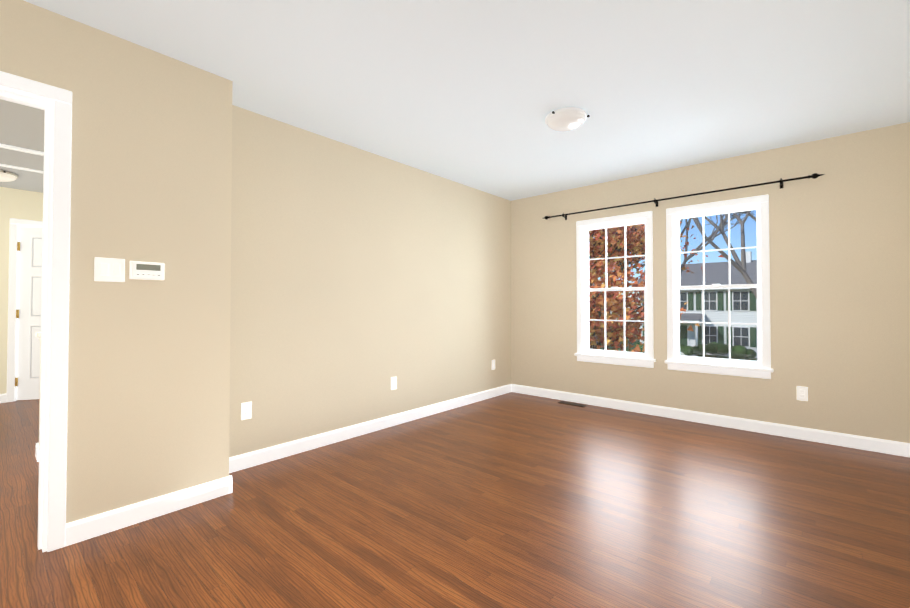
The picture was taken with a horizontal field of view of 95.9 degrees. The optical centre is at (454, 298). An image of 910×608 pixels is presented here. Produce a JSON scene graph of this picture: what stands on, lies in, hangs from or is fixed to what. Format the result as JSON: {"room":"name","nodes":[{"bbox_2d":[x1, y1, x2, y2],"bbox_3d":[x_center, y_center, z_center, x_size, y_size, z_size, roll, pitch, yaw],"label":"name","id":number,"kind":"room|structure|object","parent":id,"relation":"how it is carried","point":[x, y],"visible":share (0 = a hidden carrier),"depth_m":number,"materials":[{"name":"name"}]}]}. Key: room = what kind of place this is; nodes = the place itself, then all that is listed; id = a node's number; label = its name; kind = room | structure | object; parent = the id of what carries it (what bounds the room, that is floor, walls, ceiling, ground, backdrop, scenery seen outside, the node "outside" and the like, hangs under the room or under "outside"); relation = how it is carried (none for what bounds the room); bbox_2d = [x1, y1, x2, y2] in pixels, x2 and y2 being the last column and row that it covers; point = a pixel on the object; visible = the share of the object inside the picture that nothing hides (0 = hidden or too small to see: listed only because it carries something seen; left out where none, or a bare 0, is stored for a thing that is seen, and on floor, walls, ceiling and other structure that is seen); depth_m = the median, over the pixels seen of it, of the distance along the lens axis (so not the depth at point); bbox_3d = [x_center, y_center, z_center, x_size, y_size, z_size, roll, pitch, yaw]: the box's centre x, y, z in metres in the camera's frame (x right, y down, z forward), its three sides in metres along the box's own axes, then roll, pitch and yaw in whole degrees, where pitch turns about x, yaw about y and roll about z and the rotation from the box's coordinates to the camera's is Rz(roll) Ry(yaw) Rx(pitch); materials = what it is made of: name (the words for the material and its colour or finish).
{"room":"empty living room","nodes":[
{"label":"empty living room","id":0,"kind":"room"},
{"bbox_2d":[0,187,42,393],"bbox_3d":[-5.040,-0.044,4.824,0.120,2.550,2.790,-1,-1,41],"label":"wall","id":1,"kind":"structure","parent":0,"point":[20,204],"depth_m":4.67,"materials":[{"name":"beige paint"}]},
{"bbox_2d":[0,394,6,402],"bbox_3d":[-3.416,1.109,3.389,4.190,0.098,2.550,-1,-1,41],"label":"baseboard","id":2,"kind":"structure","parent":1,"relation":"attached to","point":[3,398],"depth_m":4.63,"materials":[{"name":"white wood"}]},
{"bbox_2d":[7,218,42,401],"bbox_3d":[-5.188,0.131,4.651,0.156,2.094,1.908,-1,-1,41],"label":"door frame","id":3,"kind":"structure","parent":1,"relation":"attached to","point":[13,295],"depth_m":4.69,"materials":[{"name":"white wood"}]},
{"bbox_2d":[15,227,42,399],"bbox_3d":[-4.698,0.172,4.831,0.446,2.002,0.641,-1,-1,41],"label":"hall door","id":4,"kind":"structure","parent":1,"relation":"in","point":[28,313],"depth_m":4.76,"materials":[{"name":"white wood"}]},
{"bbox_2d":[0,0,209,522],"bbox_3d":[-2.228,-0.098,1.490,0.120,2.550,2.360,-1,-1,41],"label":"wall","id":5,"kind":"structure","parent":0,"point":[137,381],"depth_m":2.07,"materials":[{"name":"beige paint"}]},
{"bbox_2d":[0,71,71,551],"bbox_3d":[-2.140,0.082,1.589,0.156,2.094,0.928,-1,-1,41],"label":"door frame","id":6,"kind":"structure","parent":5,"relation":"attached to","point":[54,103],"depth_m":1.86,"materials":[{"name":"white painted wood"}]},
{"bbox_2d":[94,257,124,281],"bbox_3d":[-1.689,-0.140,2.009,0.012,0.115,0.116,-1,-1,41],"label":"double light switch","id":7,"kind":"object","parent":5,"relation":"attached to","point":[109,269],"visible":1,"depth_m":2.01,"materials":[{"name":"white plastic"}]},
{"bbox_2d":[129,261,164,279],"bbox_3d":[-1.584,-0.143,2.117,0.029,0.092,0.148,-1,-1,41],"label":"thermostat","id":8,"kind":"object","parent":5,"relation":"attached to","point":[146,270],"visible":0.98,"depth_m":2.10,"materials":[{"name":"white plastic"}]},
{"bbox_2d":[65,472,231,546],"bbox_3d":[-1.549,1.089,2.149,0.014,0.098,0.715,-1,-1,41],"label":"baseboard","id":9,"kind":"structure","parent":5,"relation":"attached to","point":[80,530],"depth_m":2.09,"materials":[{"name":"white wood"}]},
{"bbox_2d":[206,73,232,482],"bbox_3d":[-1.530,-0.081,2.527,0.430,2.550,0.120,-1,-1,41],"label":"wall","id":10,"kind":"structure","parent":0,"point":[219,302],"depth_m":2.38,"materials":[{"name":"beige paint"}]},
{"bbox_2d":[229,105,510,456],"bbox_3d":[-0.468,-0.058,3.981,0.120,2.550,3.470,-1,-1,41],"label":"wall","id":11,"kind":"structure","parent":0,"point":[360,278],"depth_m":3.42,"materials":[{"name":"beige paint"}]},
{"bbox_2d":[241,401,251,419],"bbox_3d":[-1.415,0.763,2.784,0.008,0.115,0.070,-1,-1,41],"label":"outlet","id":12,"kind":"object","parent":11,"relation":"attached to","point":[246,410],"visible":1,"depth_m":2.78,"materials":[{"name":"white plastic"}]},
{"bbox_2d":[229,384,512,471],"bbox_3d":[-0.430,1.117,3.903,0.014,0.098,3.430,-1,-1,41],"label":"baseboard","id":13,"kind":"structure","parent":11,"relation":"attached to","point":[243,461],"depth_m":3.38,"materials":[{"name":"white wood"}]},
{"bbox_2d":[391,377,396,389],"bbox_3d":[-0.561,0.779,3.764,0.008,0.115,0.070,-1,-1,41],"label":"outlet","id":14,"kind":"object","parent":11,"relation":"attached to","point":[393,383],"visible":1,"depth_m":3.76,"materials":[{"name":"white plastic"}]},
{"bbox_2d":[0,392,909,607],"bbox_3d":[-1.430,1.214,3.142,8.105,0.120,6.290,-1,-1,41],"label":"floor","id":15,"kind":"structure","parent":0,"point":[513,500],"depth_m":2.04,"materials":[{"name":"brown wood"}]},
{"bbox_2d":[35,332,40,461],"bbox_3d":[-2.558,0.706,3.443,0.170,0.905,1.351,-1,-1,41],"label":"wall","id":16,"kind":"structure","parent":15,"relation":"on","point":[38,334],"depth_m":2.95,"materials":[{"name":"white paint"}]},
{"bbox_2d":[558,401,586,406],"bbox_3d":[1.302,1.173,4.561,0.300,0.006,0.100,-1,-1,41],"label":"floor vent","id":17,"kind":"object","parent":15,"relation":"in","point":[571,403],"visible":1,"depth_m":4.56,"materials":[{"name":"brown metal"}]},
{"bbox_2d":[0,0,909,200],"bbox_3d":[-1.430,-1.356,3.183,8.105,0.140,6.290,-1,-1,41],"label":"ceiling","id":18,"kind":"structure","parent":0,"point":[472,93],"depth_m":2.38,"materials":[{"name":"white paint"}]},
{"bbox_2d":[0,169,17,181],"bbox_3d":[-4.629,-1.229,4.107,0.336,0.084,0.348,-1,-1,41],"label":"light","id":19,"kind":"object","parent":18,"relation":"attached to","point":[6,176],"visible":1,"depth_m":4.12,"materials":[{"name":"white glass"}]},
{"bbox_2d":[0,144,43,173],"bbox_3d":[-3.735,-1.264,4.004,0.750,0.018,1.200,-1,-1,41],"label":"ceiling hatch","id":20,"kind":"object","parent":18,"relation":"attached to","point":[14,157],"depth_m":3.72,"materials":[{"name":"white wood"}]},
{"bbox_2d":[545,107,589,131],"bbox_3d":[0.784,-1.248,2.904,0.292,0.084,0.302,-1,-1,41],"label":"light","id":21,"kind":"object","parent":18,"relation":"attached to","point":[566,119],"visible":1,"depth_m":2.84,"materials":[{"name":"white glass"}]},
{"bbox_2d":[511,122,909,442],"bbox_3d":[2.091,-0.055,4.158,3.745,2.550,0.160,-1,-1,41],"label":"wall","id":22,"kind":"structure","parent":0,"point":[839,247],"depth_m":3.43,"materials":[{"name":"beige paint"}]},
{"bbox_2d":[574,211,655,367],"bbox_3d":[1.736,-0.087,4.447,0.840,1.581,0.223,-1,-1,41],"label":"window","id":23,"kind":"structure","parent":22,"relation":"in","point":[585,353],"depth_m":4.43,"materials":[{"name":"white wood"}]},
{"bbox_2d":[543,173,824,219],"bbox_3d":[1.998,-0.956,4.084,2.504,0.069,0.097,-1,-1,41],"label":"curtain rod","id":24,"kind":"object","parent":22,"relation":"attached to","point":[781,181],"visible":1,"depth_m":3.81,"materials":[{"name":"black metal"}]},
{"bbox_2d":[513,384,909,456],"bbox_3d":[2.025,1.120,4.081,3.480,0.098,0.014,-1,-1,41],"label":"baseboard","id":25,"kind":"structure","parent":22,"relation":"attached to","point":[827,437],"depth_m":3.64,"materials":[{"name":"white wood"}]},
{"bbox_2d":[665,195,772,378],"bbox_3d":[2.440,-0.097,3.832,0.840,1.581,0.223,-1,-1,41],"label":"window","id":26,"kind":"structure","parent":22,"relation":"in","point":[760,367],"depth_m":3.78,"materials":[{"name":"white wood"}]},
{"bbox_2d":[797,386,807,400],"bbox_3d":[2.852,0.782,3.370,0.070,0.115,0.008,-1,-1,41],"label":"outlet","id":27,"kind":"object","parent":22,"relation":"attached to","point":[802,393],"visible":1,"depth_m":3.37,"materials":[{"name":"white plastic"}]},
{"label":"outside","id":28,"kind":"structure","parent":0,"visible":0},
{"bbox_2d":[600,324,756,360],"bbox_3d":[23.655,4.869,41.980,100.000,0.320,85.310,-1,-1,41],"label":"ground","id":29,"kind":"structure","parent":28,"point":[710,356],"depth_m":35.76,"materials":[{"name":"green plant"}]},
{"bbox_2d":[589,211,756,359],"bbox_3d":[9.211,-3.467,29.423,29.806,16.106,38.325,-1,-1,41],"label":"scenery","id":30,"kind":"object","parent":29,"relation":"on","point":[695,298],"depth_m":22.23,"materials":[{"name":"multicoloured plant"}]}
]}

